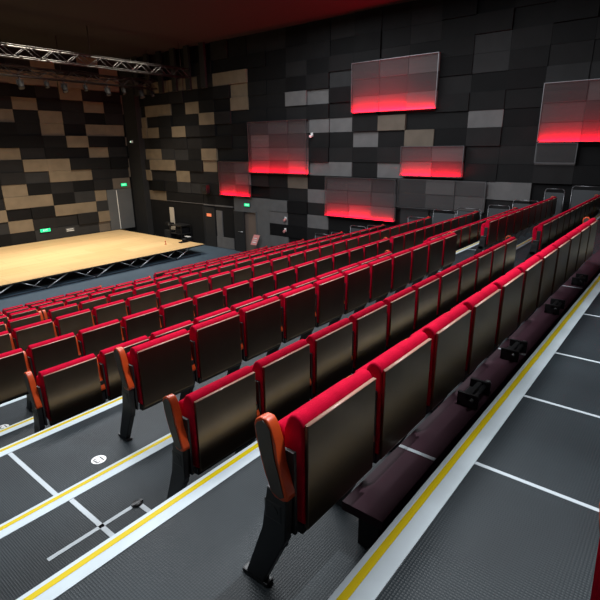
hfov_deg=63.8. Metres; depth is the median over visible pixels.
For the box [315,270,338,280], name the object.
seat
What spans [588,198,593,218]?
seat
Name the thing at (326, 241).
seat
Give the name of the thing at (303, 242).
seat
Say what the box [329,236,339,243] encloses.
seat
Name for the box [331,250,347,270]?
seat
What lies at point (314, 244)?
seat
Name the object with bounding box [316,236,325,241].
seat
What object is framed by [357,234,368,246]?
seat
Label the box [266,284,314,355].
seat
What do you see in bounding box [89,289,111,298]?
seat
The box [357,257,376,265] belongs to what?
seat
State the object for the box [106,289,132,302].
seat
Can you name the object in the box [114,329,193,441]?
seat
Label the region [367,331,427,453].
backrest cushion
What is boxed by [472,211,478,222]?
seat
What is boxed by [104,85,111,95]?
spotlight
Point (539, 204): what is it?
seat
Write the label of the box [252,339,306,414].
backrest cushion
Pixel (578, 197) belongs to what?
guard railing
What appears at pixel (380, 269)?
backrest cushion
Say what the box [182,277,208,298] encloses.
seat
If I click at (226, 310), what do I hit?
seat
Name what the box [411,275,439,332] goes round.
seat
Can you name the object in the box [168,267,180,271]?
seat
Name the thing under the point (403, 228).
seat
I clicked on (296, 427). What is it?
backrest cushion
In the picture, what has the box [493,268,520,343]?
backrest cushion
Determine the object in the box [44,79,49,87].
spotlight
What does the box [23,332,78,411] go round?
seat
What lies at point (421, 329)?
seat cushion
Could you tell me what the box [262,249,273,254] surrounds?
seat
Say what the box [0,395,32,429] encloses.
tier
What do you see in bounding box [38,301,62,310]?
backrest cushion
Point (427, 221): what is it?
seat
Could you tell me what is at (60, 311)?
backrest cushion
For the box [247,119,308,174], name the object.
wall panel
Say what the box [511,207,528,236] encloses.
seat
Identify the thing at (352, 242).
seat
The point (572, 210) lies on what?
seat
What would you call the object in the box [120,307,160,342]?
seat
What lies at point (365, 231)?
seat
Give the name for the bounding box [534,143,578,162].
wall panel
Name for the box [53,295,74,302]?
seat
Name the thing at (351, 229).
guard railing
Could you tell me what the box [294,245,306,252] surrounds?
seat
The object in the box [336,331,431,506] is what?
seat
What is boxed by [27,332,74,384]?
backrest cushion
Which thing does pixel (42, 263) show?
stage
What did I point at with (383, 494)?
bench
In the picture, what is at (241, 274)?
seat
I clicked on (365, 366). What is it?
seat cushion
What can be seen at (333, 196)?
wall panel
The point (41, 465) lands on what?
tier
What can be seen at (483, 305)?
backrest cushion
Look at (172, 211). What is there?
board panel
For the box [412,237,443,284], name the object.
seat
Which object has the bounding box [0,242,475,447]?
tier
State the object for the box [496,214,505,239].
backrest cushion
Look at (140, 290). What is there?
seat
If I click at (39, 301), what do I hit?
seat
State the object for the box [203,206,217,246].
door
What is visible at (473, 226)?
seat
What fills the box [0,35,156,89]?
lighting truss
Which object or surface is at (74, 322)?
seat
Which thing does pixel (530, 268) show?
backrest cushion
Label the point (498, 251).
seat
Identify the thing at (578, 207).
seat
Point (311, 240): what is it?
seat
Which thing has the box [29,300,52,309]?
seat
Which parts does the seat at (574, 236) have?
panel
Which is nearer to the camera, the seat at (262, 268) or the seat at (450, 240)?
the seat at (450, 240)
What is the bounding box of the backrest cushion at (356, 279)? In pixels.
[342,264,367,309]
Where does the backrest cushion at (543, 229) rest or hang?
on the seat at (540, 235)
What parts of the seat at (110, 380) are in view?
armrest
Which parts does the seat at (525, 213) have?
panel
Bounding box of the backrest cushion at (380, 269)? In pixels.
[367,256,390,298]
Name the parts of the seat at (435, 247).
panel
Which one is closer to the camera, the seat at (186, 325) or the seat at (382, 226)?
the seat at (186, 325)
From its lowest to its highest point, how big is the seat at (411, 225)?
0.896 m
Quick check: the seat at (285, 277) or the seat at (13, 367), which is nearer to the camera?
the seat at (13, 367)
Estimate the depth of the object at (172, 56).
25.07 m
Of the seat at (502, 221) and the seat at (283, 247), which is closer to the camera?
the seat at (502, 221)
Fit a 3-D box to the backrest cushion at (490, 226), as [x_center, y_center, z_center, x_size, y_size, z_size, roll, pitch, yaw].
[4.178,-1.519,10.580,0.098,0.518,0.545,13,22,37]
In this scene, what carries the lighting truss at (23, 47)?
hanging from the ceiling
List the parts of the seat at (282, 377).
panel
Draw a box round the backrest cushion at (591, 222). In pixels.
[585,218,595,225]
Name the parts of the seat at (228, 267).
panel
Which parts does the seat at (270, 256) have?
panel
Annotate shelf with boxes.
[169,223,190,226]
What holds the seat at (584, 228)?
on the tier at (196, 544)
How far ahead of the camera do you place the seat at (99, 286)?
16.02 m
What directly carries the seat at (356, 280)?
on the tier at (41, 465)
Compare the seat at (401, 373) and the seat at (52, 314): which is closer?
the seat at (401, 373)
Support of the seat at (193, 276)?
on the tier
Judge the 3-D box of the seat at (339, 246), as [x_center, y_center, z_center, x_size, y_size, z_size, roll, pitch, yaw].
[0.958,-1.192,13.380,0.330,0.896,0.621,13,22,37]
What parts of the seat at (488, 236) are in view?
panel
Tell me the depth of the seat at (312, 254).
12.26 m
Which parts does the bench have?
folding bracket, pivot rod, folding bracket, pivot rod, folding bracket, folding bracket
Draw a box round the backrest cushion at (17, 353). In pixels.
[0,348,22,357]
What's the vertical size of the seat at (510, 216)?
0.896 m
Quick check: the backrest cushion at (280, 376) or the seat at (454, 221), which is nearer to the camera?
the backrest cushion at (280, 376)
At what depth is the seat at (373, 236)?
14.56 m
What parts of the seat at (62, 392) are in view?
arm plate, armrest, panel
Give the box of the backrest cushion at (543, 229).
[536,220,549,249]
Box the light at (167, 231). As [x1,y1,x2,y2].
[164,222,175,238]
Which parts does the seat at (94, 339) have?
armrest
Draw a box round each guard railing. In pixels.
[350,225,365,232]
[432,209,455,224]
[456,207,481,220]
[487,205,510,217]
[512,200,538,208]
[544,188,564,216]
[569,186,599,216]
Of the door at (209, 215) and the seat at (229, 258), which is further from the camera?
the door at (209, 215)
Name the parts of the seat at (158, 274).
panel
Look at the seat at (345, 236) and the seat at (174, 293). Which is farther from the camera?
the seat at (345, 236)
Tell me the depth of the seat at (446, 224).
14.70 m
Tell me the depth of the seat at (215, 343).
4.61 m
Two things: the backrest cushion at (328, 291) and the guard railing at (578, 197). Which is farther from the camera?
the guard railing at (578, 197)
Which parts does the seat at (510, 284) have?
panel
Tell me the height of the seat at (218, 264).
0.896 m
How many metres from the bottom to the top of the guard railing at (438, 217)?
1.112 m
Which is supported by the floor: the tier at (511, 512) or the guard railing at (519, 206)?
the tier at (511, 512)
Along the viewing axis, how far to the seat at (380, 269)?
6.91 m
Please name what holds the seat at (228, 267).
on the tier
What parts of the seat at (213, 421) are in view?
arm plate, armrest, panel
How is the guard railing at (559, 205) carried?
on the tier at (41, 465)
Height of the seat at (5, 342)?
0.896 m
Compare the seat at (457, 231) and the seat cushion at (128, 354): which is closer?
the seat cushion at (128, 354)
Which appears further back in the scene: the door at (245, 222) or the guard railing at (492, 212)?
the door at (245, 222)
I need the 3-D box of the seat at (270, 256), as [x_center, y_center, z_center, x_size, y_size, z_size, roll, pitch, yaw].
[-0.874,-0.969,14.272,0.330,0.896,0.621,13,22,37]
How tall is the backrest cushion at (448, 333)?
0.518 m
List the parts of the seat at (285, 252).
panel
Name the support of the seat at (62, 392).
on the tier at (13, 433)
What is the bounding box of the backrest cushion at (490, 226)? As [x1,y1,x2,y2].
[484,218,496,243]
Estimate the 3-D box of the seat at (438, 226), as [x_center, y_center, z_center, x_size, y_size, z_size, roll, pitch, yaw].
[3.961,-1.860,14.436,0.330,0.896,0.621,13,22,37]
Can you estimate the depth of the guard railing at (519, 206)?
15.97 m
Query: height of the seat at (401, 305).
0.896 m
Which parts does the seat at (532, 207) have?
panel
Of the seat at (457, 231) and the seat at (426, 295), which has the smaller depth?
the seat at (426, 295)
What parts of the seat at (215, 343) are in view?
armrest, panel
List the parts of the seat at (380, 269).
panel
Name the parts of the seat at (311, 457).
arm plate, armrest, panel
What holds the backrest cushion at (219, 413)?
on the seat at (213, 421)
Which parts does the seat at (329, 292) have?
panel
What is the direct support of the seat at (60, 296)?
on the floor
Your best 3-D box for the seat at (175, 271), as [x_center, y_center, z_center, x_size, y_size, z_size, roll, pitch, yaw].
[-4.402,-0.533,16.230,0.330,0.896,0.636,13,22,37]
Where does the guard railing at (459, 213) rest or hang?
on the tier at (14, 411)
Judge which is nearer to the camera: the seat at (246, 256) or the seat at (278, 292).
the seat at (278, 292)
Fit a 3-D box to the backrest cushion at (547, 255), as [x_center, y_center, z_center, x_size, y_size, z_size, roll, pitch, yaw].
[2.486,-0.266,4.967,0.098,0.518,0.545,13,22,37]
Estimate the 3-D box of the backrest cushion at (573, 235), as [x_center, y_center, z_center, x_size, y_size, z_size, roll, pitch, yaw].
[3.266,-0.568,5.887,0.098,0.518,0.545,13,22,37]
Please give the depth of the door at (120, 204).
29.66 m
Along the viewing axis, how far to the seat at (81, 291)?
15.55 m
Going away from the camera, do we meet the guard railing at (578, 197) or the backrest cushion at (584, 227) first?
the backrest cushion at (584, 227)
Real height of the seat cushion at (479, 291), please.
0.420 m
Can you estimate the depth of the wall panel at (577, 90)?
14.79 m
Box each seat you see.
[0,315,7,324]
[0,322,5,331]
[0,331,11,353]
[0,348,28,403]
[2,305,22,314]
[3,306,28,317]
[5,311,45,334]
[7,308,36,319]
[9,319,54,351]
[23,300,44,307]
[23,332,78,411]
[24,353,102,433]
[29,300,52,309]
[37,301,63,316]
[41,303,78,321]
[45,295,64,301]
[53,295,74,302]
[53,309,92,336]
[64,295,88,305]
[65,290,82,296]
[75,290,95,297]
[75,319,122,357]
[78,296,106,310]
[83,285,101,292]
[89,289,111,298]
[91,299,126,325]
[96,285,114,291]
[97,335,148,403]
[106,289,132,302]
[112,284,133,293]
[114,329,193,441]
[115,281,133,287]
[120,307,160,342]
[125,291,156,315]
[133,276,150,283]
[133,279,152,287]
[133,283,156,295]
[148,320,192,340]
[153,270,167,278]
[153,274,171,283]
[156,277,178,289]
[156,284,183,308]
[158,297,193,329]
[163,270,178,275]
[163,366,256,500]
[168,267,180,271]
[172,270,189,278]
[179,266,192,271]
[179,272,198,284]
[179,311,241,400]
[181,264,193,268]
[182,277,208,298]
[189,266,205,273]
[192,288,223,317]
[192,307,230,324]
[193,263,206,267]
[198,267,217,278]
[206,262,220,269]
[207,260,219,264]
[208,271,230,290]
[217,263,234,273]
[220,257,232,262]
[221,259,235,265]
[222,280,249,308]
[227,296,281,374]
[230,265,251,284]
[230,296,262,312]
[231,339,309,456]
[235,255,248,261]
[235,259,251,268]
[243,369,375,587]
[249,252,261,258]
[249,273,273,298]
[251,255,266,263]
[251,260,270,277]
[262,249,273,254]
[262,286,291,299]
[266,251,280,260]
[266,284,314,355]
[270,256,287,272]
[272,266,294,290]
[274,246,285,251]
[280,248,293,256]
[285,244,296,248]
[287,251,303,267]
[290,277,316,289]
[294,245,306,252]
[294,261,314,283]
[296,241,306,245]
[300,273,344,339]
[303,247,318,262]
[304,318,352,398]
[306,239,316,243]
[306,242,318,249]
[313,255,331,276]
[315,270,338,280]
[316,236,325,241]
[318,239,329,245]
[318,243,332,257]
[325,234,334,238]
[328,264,369,325]
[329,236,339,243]
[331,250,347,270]
[332,240,345,253]
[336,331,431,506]
[337,263,358,273]
[340,233,349,240]
[345,237,357,250]
[347,246,362,264]
[348,301,386,373]
[350,231,359,237]
[353,256,391,313]
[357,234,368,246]
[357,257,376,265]
[359,229,368,234]
[362,242,376,259]
[368,227,376,232]
[368,231,379,242]
[375,249,410,302]
[375,250,392,259]
[376,224,385,230]
[376,237,389,254]
[379,228,389,239]
[383,287,415,351]
[389,225,398,238]
[390,234,403,253]
[390,304,470,451]
[395,243,427,293]
[398,223,407,233]
[403,230,414,249]
[407,221,415,231]
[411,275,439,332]
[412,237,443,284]
[413,227,424,246]
[416,219,423,228]
[423,216,431,226]
[423,225,433,240]
[423,235,440,242]
[427,231,456,277]
[430,284,500,412]
[433,222,442,235]
[435,265,459,317]
[439,231,449,236]
[442,220,450,232]
[449,217,458,229]
[450,228,460,250]
[456,257,476,304]
[458,215,465,227]
[458,225,469,249]
[462,268,523,381]
[465,213,472,224]
[467,222,478,245]
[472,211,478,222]
[473,218,498,255]
[473,249,491,293]
[477,219,485,241]
[484,214,506,249]
[486,256,542,357]
[489,242,505,283]
[492,212,514,246]
[501,209,522,241]
[502,236,516,275]
[507,245,557,337]
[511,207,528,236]
[515,204,535,239]
[520,202,541,235]
[524,220,550,261]
[524,237,570,320]
[527,200,546,232]
[535,198,552,225]
[536,217,557,253]
[539,230,580,306]
[541,196,557,222]
[551,223,589,294]
[555,213,564,240]
[561,210,570,236]
[562,217,597,284]
[567,207,575,232]
[573,205,580,229]
[578,203,585,225]
[583,201,589,217]
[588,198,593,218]
[590,503,599,599]
[592,197,597,217]
[593,194,599,217]
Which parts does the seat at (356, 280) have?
panel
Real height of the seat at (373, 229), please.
0.896 m
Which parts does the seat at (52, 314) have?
armrest, panel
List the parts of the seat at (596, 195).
panel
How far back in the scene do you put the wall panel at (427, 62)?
18.05 m
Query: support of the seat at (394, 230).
on the tier
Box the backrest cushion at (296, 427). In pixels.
[285,369,371,523]
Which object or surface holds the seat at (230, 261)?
on the tier
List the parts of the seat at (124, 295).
panel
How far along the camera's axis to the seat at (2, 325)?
8.66 m
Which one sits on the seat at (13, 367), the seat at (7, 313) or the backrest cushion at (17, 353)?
the backrest cushion at (17, 353)
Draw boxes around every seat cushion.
[126,352,129,363]
[179,399,183,415]
[278,378,345,443]
[355,340,404,372]
[410,313,445,336]
[451,291,479,309]
[480,223,484,236]
[532,225,537,240]
[590,538,599,599]
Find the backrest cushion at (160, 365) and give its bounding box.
[129,329,187,404]
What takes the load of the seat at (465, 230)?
on the tier at (13, 433)
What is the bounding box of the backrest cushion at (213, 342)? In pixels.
[189,311,237,377]
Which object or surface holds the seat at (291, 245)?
on the tier
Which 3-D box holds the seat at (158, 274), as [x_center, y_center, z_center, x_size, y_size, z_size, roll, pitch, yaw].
[-5.310,-0.647,18.216,0.330,0.896,0.636,13,22,37]
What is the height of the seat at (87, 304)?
0.896 m
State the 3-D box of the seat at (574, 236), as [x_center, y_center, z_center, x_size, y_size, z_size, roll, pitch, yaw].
[3.171,-0.396,5.973,0.330,0.896,0.621,13,22,37]
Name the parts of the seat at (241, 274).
panel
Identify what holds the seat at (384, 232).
on the tier
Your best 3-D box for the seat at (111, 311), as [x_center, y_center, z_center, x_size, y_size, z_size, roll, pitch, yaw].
[-3.333,0.470,8.324,0.330,0.896,0.621,13,22,37]
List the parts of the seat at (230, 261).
panel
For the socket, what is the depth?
3.35 m
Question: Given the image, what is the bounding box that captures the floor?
[0,245,240,311]
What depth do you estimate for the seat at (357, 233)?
17.29 m
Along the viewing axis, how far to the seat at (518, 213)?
11.89 m
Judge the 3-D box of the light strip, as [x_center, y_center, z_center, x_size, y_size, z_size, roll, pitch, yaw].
[3.497,-7.198,18.386,3.556,0.016,0.147,13,22,37]
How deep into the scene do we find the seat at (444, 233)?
11.40 m
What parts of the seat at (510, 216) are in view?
panel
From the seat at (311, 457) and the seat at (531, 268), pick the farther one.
the seat at (531, 268)
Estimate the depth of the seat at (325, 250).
12.72 m
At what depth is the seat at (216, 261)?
17.39 m
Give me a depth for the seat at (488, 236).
10.43 m
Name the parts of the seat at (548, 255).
panel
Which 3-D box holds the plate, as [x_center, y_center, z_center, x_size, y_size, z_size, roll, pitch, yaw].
[-13.072,-3.999,27.427,0.027,0.226,0.497,13,22,37]
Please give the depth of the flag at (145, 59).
26.45 m
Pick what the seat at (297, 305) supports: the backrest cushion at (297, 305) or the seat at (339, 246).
the backrest cushion at (297, 305)
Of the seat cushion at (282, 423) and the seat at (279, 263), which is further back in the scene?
the seat at (279, 263)
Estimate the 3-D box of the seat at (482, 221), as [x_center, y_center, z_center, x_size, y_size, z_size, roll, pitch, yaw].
[4.909,-1.798,13.500,0.330,0.896,0.621,13,22,37]
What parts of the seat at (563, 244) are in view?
panel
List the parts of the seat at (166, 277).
panel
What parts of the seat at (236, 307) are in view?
panel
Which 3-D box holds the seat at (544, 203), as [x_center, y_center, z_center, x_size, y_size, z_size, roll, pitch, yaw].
[6.813,-2.405,13.884,0.330,0.896,0.621,13,22,37]
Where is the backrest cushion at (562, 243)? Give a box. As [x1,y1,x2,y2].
[550,237,567,248]
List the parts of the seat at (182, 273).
panel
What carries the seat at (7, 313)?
on the tier
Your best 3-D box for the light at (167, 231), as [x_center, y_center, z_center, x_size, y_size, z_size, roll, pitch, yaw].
[-7.649,-4.004,28.400,0.655,1.153,0.339,13,22,37]
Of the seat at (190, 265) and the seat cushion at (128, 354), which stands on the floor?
the seat at (190, 265)
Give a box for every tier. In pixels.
[0,230,532,524]
[0,238,531,599]
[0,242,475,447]
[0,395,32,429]
[16,214,599,599]
[327,273,599,599]
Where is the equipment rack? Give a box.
[169,223,191,241]
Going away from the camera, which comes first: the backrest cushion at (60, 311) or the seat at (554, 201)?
the backrest cushion at (60, 311)
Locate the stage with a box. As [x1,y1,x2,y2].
[0,230,204,298]
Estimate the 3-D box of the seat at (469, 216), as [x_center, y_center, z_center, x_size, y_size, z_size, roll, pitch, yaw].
[5.522,-2.465,16.274,0.330,0.896,0.621,13,22,37]
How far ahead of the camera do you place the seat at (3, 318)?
10.46 m
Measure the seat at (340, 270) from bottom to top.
0.896 m
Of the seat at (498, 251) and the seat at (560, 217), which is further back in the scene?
the seat at (560, 217)
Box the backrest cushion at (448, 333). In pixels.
[422,304,467,405]
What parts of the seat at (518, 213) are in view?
panel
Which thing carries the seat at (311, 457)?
on the tier at (196, 544)
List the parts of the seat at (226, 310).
panel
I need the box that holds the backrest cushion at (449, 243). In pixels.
[441,233,455,264]
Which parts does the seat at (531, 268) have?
panel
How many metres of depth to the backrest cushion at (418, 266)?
7.83 m
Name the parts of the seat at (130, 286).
panel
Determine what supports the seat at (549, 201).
on the tier at (41, 465)
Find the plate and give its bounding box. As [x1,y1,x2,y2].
[66,227,74,231]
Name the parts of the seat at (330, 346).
panel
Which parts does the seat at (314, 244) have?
panel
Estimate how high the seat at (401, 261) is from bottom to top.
0.896 m
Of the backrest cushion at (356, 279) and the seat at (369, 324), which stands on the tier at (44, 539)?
the seat at (369, 324)
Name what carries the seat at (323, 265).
on the tier at (14, 411)
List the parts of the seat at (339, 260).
panel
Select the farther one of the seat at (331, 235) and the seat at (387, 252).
the seat at (331, 235)
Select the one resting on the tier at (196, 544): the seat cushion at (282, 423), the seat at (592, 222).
the seat at (592, 222)
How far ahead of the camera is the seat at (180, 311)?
7.25 m
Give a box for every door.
[106,188,134,229]
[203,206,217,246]
[234,210,257,251]
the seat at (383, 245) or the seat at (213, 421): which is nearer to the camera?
the seat at (213, 421)
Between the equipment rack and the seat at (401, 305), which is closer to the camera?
the seat at (401, 305)
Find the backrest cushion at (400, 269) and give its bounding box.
[389,249,409,288]
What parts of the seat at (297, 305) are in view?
panel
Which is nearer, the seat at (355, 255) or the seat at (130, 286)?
the seat at (355, 255)
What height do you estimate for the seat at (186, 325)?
0.896 m
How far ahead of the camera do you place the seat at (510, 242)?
7.79 m
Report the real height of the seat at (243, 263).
0.896 m
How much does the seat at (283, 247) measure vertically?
0.896 m
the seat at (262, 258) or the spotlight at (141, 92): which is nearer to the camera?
the seat at (262, 258)
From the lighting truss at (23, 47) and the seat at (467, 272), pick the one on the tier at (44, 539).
the seat at (467, 272)
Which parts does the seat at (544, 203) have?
panel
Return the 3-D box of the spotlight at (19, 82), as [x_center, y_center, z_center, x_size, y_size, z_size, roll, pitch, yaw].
[-12.027,-9.329,20.738,0.342,0.518,0.288,13,22,37]
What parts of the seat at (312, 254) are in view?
panel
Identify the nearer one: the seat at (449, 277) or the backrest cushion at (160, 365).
the backrest cushion at (160, 365)
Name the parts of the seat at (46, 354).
armrest, panel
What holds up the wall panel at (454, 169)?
attached to the wall at (497, 57)
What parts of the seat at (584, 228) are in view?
panel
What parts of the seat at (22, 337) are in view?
armrest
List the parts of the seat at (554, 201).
panel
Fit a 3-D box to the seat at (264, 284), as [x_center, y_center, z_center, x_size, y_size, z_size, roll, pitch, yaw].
[-0.800,-0.015,8.826,0.330,0.896,0.621,13,22,37]
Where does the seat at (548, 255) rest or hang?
on the tier at (196, 544)
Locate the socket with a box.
[131,498,142,506]
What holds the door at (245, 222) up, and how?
in the wall at (497, 57)
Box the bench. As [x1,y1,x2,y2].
[342,249,599,548]
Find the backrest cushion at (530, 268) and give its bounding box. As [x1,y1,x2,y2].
[517,256,539,319]
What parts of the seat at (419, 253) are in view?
panel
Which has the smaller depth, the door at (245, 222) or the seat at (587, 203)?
the seat at (587, 203)
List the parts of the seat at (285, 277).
panel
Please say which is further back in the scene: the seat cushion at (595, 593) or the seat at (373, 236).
the seat at (373, 236)
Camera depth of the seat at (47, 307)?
11.19 m
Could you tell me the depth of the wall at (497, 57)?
19.31 m
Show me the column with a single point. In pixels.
(131, 105)
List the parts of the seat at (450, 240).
panel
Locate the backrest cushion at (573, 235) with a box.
[564,230,578,239]
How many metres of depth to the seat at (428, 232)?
13.77 m
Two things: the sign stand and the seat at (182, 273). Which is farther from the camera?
the sign stand
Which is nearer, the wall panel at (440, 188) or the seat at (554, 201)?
the seat at (554, 201)
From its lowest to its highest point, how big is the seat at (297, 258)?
0.896 m
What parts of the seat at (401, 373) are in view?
panel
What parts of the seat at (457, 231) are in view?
panel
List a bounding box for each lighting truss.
[0,26,188,78]
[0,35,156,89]
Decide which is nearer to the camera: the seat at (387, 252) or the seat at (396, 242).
the seat at (387, 252)
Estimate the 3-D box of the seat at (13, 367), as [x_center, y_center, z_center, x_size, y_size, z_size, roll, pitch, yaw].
[-3.536,1.045,5.602,0.330,0.896,0.639,13,22,37]
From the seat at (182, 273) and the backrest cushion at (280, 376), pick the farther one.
the seat at (182, 273)
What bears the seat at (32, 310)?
on the tier
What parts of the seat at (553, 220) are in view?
panel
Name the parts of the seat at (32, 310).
panel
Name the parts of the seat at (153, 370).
arm plate, armrest, panel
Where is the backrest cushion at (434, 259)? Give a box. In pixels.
[426,237,441,271]
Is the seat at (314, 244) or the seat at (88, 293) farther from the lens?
the seat at (314, 244)
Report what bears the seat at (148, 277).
on the tier
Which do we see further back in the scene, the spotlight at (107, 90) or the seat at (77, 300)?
the spotlight at (107, 90)
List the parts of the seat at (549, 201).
panel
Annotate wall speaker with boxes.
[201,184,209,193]
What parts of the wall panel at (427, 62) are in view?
lid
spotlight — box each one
[16,76,24,89]
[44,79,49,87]
[60,81,68,92]
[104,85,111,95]
[138,88,144,98]
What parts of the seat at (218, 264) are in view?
panel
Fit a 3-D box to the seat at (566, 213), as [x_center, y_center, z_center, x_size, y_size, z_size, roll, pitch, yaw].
[5.878,-1.576,11.023,0.330,0.896,0.621,13,22,37]
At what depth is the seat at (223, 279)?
9.96 m
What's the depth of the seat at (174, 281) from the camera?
11.30 m
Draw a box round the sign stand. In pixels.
[251,235,259,244]
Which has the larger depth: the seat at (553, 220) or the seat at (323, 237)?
the seat at (323, 237)
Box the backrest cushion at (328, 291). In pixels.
[313,273,342,322]
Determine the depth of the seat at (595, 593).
1.21 m
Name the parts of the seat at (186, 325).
panel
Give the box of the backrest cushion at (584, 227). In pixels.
[575,223,587,231]
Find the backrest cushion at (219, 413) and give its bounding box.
[183,366,252,467]
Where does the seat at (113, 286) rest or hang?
on the tier
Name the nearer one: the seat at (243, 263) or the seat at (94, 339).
the seat at (94, 339)
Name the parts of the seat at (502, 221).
panel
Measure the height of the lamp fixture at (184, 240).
0.203 m
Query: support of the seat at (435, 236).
on the tier at (13, 433)
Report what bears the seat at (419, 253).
on the tier at (41, 465)
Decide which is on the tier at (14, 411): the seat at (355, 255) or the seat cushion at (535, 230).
the seat at (355, 255)
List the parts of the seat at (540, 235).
panel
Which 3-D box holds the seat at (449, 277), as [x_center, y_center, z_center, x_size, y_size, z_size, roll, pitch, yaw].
[1.715,0.037,6.118,0.330,0.896,0.621,13,22,37]
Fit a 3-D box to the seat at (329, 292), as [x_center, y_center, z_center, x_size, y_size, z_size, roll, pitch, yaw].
[0.257,0.136,6.158,0.330,0.896,0.621,13,22,37]
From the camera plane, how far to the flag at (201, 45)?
23.70 m
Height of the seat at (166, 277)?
0.896 m
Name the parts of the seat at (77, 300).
panel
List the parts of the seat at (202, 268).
panel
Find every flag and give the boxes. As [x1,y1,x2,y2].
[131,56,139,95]
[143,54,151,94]
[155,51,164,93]
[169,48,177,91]
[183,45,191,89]
[198,42,207,87]
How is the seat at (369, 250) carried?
on the tier at (14, 411)
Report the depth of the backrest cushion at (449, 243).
8.74 m
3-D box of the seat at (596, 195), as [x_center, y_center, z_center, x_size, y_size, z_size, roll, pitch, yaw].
[8.637,-2.645,14.274,0.330,0.896,0.712,13,22,37]
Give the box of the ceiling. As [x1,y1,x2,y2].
[0,0,414,58]
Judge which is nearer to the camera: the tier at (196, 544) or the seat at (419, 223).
the tier at (196, 544)
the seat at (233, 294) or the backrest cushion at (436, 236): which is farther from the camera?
the backrest cushion at (436, 236)
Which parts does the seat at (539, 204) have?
panel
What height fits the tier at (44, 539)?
2.967 m
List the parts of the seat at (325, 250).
panel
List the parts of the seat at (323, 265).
panel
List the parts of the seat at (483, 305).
panel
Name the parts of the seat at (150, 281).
panel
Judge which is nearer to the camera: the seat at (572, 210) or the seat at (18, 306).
the seat at (572, 210)
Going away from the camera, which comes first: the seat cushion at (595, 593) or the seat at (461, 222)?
the seat cushion at (595, 593)
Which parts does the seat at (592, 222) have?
panel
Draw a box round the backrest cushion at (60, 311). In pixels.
[48,303,76,319]
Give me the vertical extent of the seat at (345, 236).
0.896 m
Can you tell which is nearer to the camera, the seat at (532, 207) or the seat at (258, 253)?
the seat at (532, 207)
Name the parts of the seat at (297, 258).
panel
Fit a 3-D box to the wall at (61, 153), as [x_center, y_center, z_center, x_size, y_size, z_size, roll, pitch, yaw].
[-16.216,-6.856,22.815,0.441,10.170,19.436,13,22,37]
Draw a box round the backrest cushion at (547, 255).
[535,245,554,303]
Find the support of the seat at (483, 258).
on the tier at (44, 539)
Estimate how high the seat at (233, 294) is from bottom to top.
0.896 m
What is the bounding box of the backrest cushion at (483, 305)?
[461,284,497,370]
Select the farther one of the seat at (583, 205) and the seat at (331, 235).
the seat at (331, 235)
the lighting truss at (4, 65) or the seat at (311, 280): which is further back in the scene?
the lighting truss at (4, 65)
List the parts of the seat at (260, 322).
panel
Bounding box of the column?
[118,57,153,234]
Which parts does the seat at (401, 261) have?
panel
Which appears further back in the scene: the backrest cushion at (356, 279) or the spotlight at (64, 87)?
the spotlight at (64, 87)
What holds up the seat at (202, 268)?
on the tier
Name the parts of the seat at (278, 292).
panel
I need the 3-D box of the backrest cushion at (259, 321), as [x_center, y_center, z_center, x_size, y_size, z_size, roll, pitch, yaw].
[-0.428,0.266,5.152,0.098,0.518,0.545,13,22,37]
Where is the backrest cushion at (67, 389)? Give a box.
[38,353,95,420]
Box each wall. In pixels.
[0,44,136,246]
[137,0,599,249]
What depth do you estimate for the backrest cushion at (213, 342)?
4.60 m
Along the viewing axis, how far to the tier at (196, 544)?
2.40 m
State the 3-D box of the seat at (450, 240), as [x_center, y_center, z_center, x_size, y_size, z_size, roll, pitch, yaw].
[2.626,-0.782,8.949,0.330,0.896,0.712,13,22,37]
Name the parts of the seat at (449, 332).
panel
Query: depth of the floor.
20.76 m
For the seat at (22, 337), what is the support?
on the tier
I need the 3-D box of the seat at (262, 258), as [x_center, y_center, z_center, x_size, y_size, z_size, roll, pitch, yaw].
[-1.264,-0.818,13.812,0.330,0.896,0.621,13,22,37]
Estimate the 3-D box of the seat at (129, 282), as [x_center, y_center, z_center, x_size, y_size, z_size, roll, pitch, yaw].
[-5.485,-0.114,14.953,0.330,0.896,0.621,13,22,37]
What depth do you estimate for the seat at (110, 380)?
5.10 m
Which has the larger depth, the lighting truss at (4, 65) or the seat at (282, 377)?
the lighting truss at (4, 65)
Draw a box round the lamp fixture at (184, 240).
[179,238,189,242]
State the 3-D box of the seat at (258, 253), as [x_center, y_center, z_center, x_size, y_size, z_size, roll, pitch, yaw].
[-1.612,-1.160,16.456,0.330,0.896,0.621,13,22,37]
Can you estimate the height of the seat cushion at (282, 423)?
0.420 m
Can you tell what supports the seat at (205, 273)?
on the tier
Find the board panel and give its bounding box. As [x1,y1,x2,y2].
[169,207,176,238]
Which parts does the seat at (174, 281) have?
panel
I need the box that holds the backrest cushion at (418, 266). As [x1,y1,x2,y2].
[409,243,426,279]
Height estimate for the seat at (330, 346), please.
0.896 m
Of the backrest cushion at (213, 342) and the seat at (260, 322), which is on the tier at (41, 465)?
the seat at (260, 322)
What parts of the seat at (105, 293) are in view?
panel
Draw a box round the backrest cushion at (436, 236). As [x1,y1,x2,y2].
[426,235,439,241]
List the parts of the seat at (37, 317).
panel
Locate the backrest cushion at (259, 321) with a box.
[238,296,278,355]
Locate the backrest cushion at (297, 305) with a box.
[279,284,313,337]

